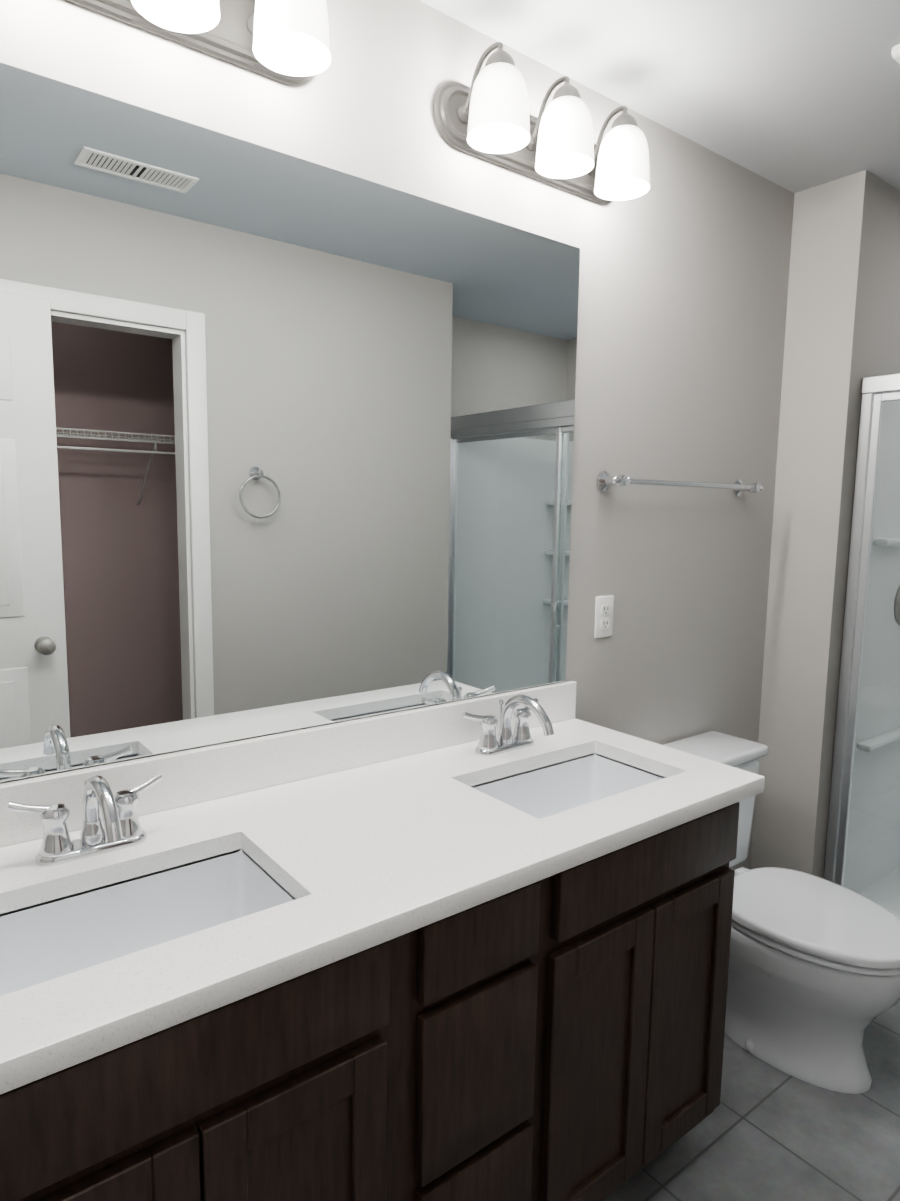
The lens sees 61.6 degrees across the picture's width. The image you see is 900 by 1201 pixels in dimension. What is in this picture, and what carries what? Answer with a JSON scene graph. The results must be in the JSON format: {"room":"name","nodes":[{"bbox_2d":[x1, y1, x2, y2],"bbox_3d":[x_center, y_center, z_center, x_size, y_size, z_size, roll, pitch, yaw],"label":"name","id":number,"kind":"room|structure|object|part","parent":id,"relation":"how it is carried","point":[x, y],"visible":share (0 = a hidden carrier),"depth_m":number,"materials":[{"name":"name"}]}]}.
{"room":"bathroom","nodes":[
{"label":"bathroom","id":0,"kind":"room"},
{"bbox_2d":[0,681,575,844],"bbox_3d":[-0.277,0.311,1.551,1.532,0.100,0.019,-4,9,-37],"label":"backsplash","id":1,"kind":"structure","parent":0,"relation":"attached to","point":[208,773],"depth_m":1.50,"materials":[{"name":"white stone"}]},
{"bbox_2d":[0,0,794,870],"bbox_3d":[-0.153,-0.006,1.681,3.060,2.443,0.108,-4,9,-37],"label":"wall","id":2,"kind":"structure","parent":0,"point":[286,442],"depth_m":1.52,"materials":[{"name":"grey paint"}]},
{"bbox_2d":[66,0,330,85],"bbox_3d":[-0.432,-1.012,1.167,0.584,0.189,0.164,-4,9,-37],"label":"vanity light","id":3,"kind":"object","parent":2,"relation":"attached to","point":[287,42],"visible":1,"depth_m":1.26,"materials":[{"name":"white glass"}]},
{"bbox_3d":[-0.422,-0.982,1.157,0.131,0.132,0.131,-4,9,-37],"label":"lamp shade","id":4,"kind":"part","parent":3,"relation":"part of","materials":[{"name":"white glass"}]},
{"bbox_3d":[-0.267,-0.994,1.275,0.131,0.132,0.131,-4,9,-37],"label":"lamp shade","id":5,"kind":"part","parent":3,"relation":"part of","materials":[{"name":"white glass"}]},
{"bbox_2d":[433,42,649,204],"bbox_3d":[0.247,-1.065,1.685,0.584,0.189,0.164,-4,9,-37],"label":"vanity light","id":6,"kind":"object","parent":2,"relation":"attached to","point":[486,116],"visible":1,"depth_m":1.63,"materials":[{"name":"white glass"}]},
{"bbox_3d":[0.102,-1.023,1.557,0.131,0.132,0.131,-4,9,-37],"label":"lamp shade","id":7,"kind":"part","parent":6,"relation":"part of","materials":[{"name":"white glass"}]},
{"bbox_3d":[0.256,-1.035,1.675,0.131,0.132,0.131,-4,9,-37],"label":"lamp shade","id":8,"kind":"part","parent":6,"relation":"part of","materials":[{"name":"white glass"}]},
{"bbox_3d":[0.411,-1.047,1.793,0.131,0.132,0.131,-4,9,-37],"label":"lamp shade","id":9,"kind":"part","parent":6,"relation":"part of","materials":[{"name":"white glass"}]},
{"bbox_2d":[594,595,613,637],"bbox_3d":[0.424,0.044,2.068,0.070,0.114,0.009,-4,9,-37],"label":"electrical outlet plate","id":10,"kind":"object","parent":2,"relation":"attached to","point":[603,625],"visible":1,"depth_m":2.06,"materials":[{"name":"white plastic"}]},
{"bbox_2d":[597,471,762,496],"bbox_3d":[0.686,-0.335,2.180,0.712,0.054,0.073,-4,9,-37],"label":"bar","id":11,"kind":"object","parent":2,"relation":"attached to","point":[606,480],"visible":1,"depth_m":2.08,"materials":[{"name":"silver metal"}]},
{"bbox_2d":[419,0,899,192],"bbox_3d":[1.056,-1.152,0.880,4.150,0.060,2.600,-4,9,-37],"label":"ceiling","id":12,"kind":"structure","parent":0,"point":[794,96],"depth_m":1.74,"materials":[{"name":"paint"}]},
{"bbox_2d":[891,44,899,63],"bbox_3d":[1.132,-1.200,1.642,0.234,0.024,0.234,-4,9,-37],"label":"ceiling light","id":13,"kind":"object","parent":12,"relation":"in","point":[895,52],"visible":1,"depth_m":1.66,"materials":[{"name":"white plastic"}]},
{"bbox_2d":[603,1000,899,1200],"bbox_3d":[1.018,1.333,1.181,4.150,0.060,2.600,-4,9,-37],"label":"floor","id":14,"kind":"structure","parent":0,"point":[763,1131],"depth_m":1.72,"materials":[{"name":"tile"}]},
{"bbox_2d":[0,805,738,1200],"bbox_3d":[-0.145,0.839,1.392,1.469,0.835,0.541,-4,9,-37],"label":"bathroom vanity","id":15,"kind":"object","parent":14,"relation":"on","point":[474,949],"depth_m":1.15,"materials":[{"name":"brown wood"}]},
{"bbox_2d":[0,717,764,1100],"bbox_3d":[-0.114,0.407,1.347,1.532,0.035,0.558,-4,9,-37],"label":"countertop","id":16,"kind":"structure","parent":15,"relation":"on","point":[383,853],"depth_m":1.18,"materials":[{"name":"white stone"}]},
{"bbox_2d":[4,765,167,868],"bbox_3d":[-0.533,0.337,1.152,0.230,0.138,0.180,-4,9,-37],"label":"faucet","id":17,"kind":"object","parent":16,"relation":"on","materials":[{"name":"silver metal"}]},
{"bbox_2d":[0,841,299,992],"bbox_3d":[-0.452,0.519,1.060,0.440,0.154,0.260,-4,9,-37],"label":"sink","id":18,"kind":"object","parent":16,"relation":"in","point":[49,934],"depth_m":1.17,"materials":[{"name":"white ceramic"}]},
{"bbox_2d":[460,689,559,756],"bbox_3d":[0.168,0.281,1.698,0.230,0.138,0.180,-4,9,-37],"label":"faucet","id":19,"kind":"object","parent":16,"relation":"on","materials":[{"name":"silver metal"}]},
{"bbox_2d":[468,749,667,816],"bbox_3d":[0.254,0.465,1.599,0.440,0.154,0.260,-4,9,-37],"label":"sink","id":20,"kind":"object","parent":16,"relation":"in","point":[577,778],"depth_m":1.74,"materials":[{"name":"white ceramic"}]},
{"bbox_2d":[663,731,899,1093],"bbox_3d":[0.873,0.828,2.062,0.464,0.726,0.728,-4,9,-37],"label":"toilet","id":21,"kind":"object","parent":14,"relation":"on","point":[813,989],"visible":0.58,"depth_m":1.90,"materials":[{"name":"white ceramic"}]},
{"bbox_2d":[824,373,899,918],"bbox_3d":[2.166,0.202,2.059,0.923,2.009,1.738,-4,9,-37],"label":"shower stall","id":22,"kind":"object","parent":14,"relation":"on","point":[862,856],"visible":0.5,"depth_m":2.53,"materials":[{"name":"white plastic"}]},
{"bbox_2d":[750,170,899,878],"bbox_3d":[1.558,-0.122,2.853,1.090,2.443,0.320,-4,9,-37],"label":"wall","id":23,"kind":"structure","parent":0,"point":[842,335],"depth_m":2.44,"materials":[{"name":"grey paint"}]}
]}

